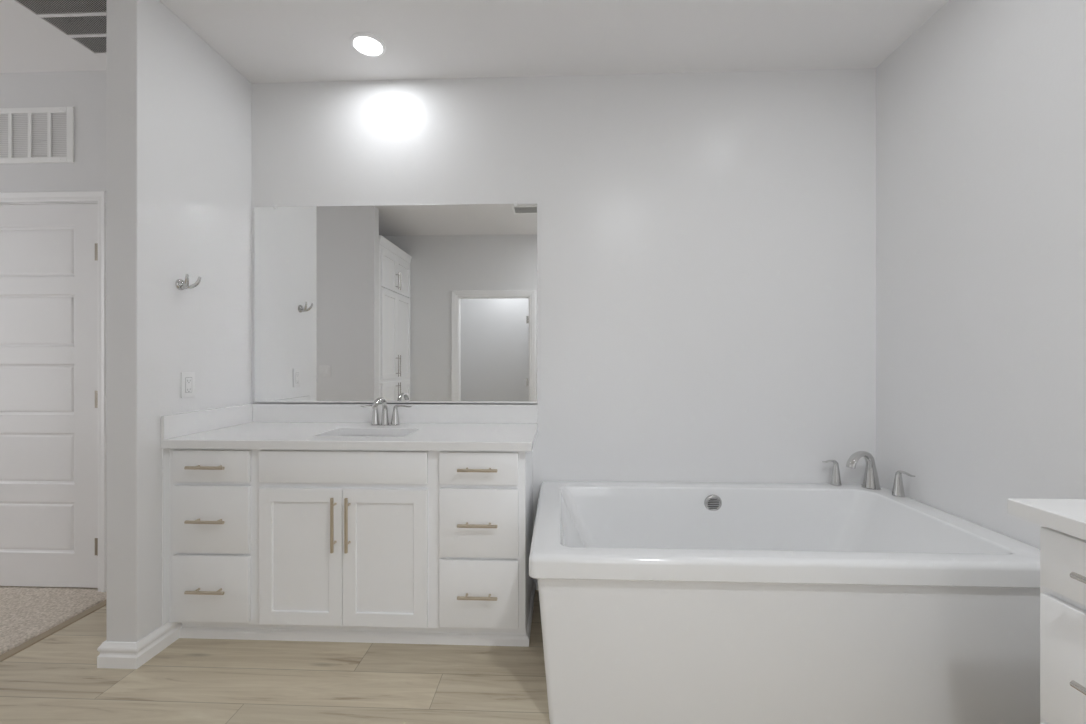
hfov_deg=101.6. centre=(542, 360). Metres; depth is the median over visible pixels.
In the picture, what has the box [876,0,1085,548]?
wall
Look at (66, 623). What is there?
threshold
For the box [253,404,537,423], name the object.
backsplash
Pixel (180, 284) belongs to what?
robe hook
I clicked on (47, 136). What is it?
air vent
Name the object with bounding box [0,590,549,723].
floor
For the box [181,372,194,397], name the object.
wall outlet
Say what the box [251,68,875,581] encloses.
wall
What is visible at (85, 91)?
wall
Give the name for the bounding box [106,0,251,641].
wall partition
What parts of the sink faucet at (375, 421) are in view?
handle, spout, plate, handle, lever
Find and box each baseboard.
[97,621,181,668]
[535,579,538,589]
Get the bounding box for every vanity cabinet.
[162,449,534,646]
[1040,525,1085,723]
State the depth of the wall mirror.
2.39 m
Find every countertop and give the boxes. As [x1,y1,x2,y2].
[161,403,537,450]
[1007,498,1085,539]
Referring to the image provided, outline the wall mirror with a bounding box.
[254,201,536,404]
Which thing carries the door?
in the wall at (85, 91)
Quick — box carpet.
[0,586,106,654]
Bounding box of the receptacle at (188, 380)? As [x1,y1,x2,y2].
[185,377,191,392]
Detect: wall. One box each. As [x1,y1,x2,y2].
[0,70,106,203]
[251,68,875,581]
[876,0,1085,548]
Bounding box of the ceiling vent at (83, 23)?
[8,0,106,57]
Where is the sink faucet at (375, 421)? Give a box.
[361,397,411,425]
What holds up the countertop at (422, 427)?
on the vanity cabinet at (358, 546)
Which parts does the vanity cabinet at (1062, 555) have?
drawer, drawer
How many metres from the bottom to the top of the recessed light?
0.009 m
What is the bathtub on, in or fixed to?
on the floor
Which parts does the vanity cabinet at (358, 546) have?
drawer, drawer, drawer, door, shoe moulding, door, drawer, drawer, drawer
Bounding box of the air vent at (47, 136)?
[0,107,73,163]
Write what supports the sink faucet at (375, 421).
on the countertop at (422, 427)
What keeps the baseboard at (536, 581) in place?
attached to the wall at (706, 241)
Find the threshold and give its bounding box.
[0,599,106,661]
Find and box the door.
[0,191,106,591]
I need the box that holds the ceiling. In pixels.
[0,0,948,82]
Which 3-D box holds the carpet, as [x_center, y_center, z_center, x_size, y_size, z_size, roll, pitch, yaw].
[-3.445,1.210,1.492,2.381,0.014,1.836,0,0,2]
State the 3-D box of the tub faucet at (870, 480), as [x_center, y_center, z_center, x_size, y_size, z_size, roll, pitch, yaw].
[1.559,0.540,2.143,0.273,0.191,0.282,0,0,2]
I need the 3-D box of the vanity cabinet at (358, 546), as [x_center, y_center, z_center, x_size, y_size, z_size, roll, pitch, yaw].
[-0.831,0.795,2.114,1.558,0.847,0.576,0,0,2]
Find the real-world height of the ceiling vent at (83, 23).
0.008 m
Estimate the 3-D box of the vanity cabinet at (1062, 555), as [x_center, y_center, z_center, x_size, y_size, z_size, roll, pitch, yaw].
[1.366,0.795,0.264,0.576,0.847,1.558,0,0,2]
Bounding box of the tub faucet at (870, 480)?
[822,451,914,497]
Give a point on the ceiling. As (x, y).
(265, 41)
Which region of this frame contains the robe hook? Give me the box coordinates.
[175,274,200,289]
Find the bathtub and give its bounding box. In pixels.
[529,481,1039,723]
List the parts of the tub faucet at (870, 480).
lever, handle, spout, handle, lever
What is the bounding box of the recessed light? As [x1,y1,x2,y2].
[350,32,385,56]
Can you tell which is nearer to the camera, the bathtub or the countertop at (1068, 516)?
the countertop at (1068, 516)

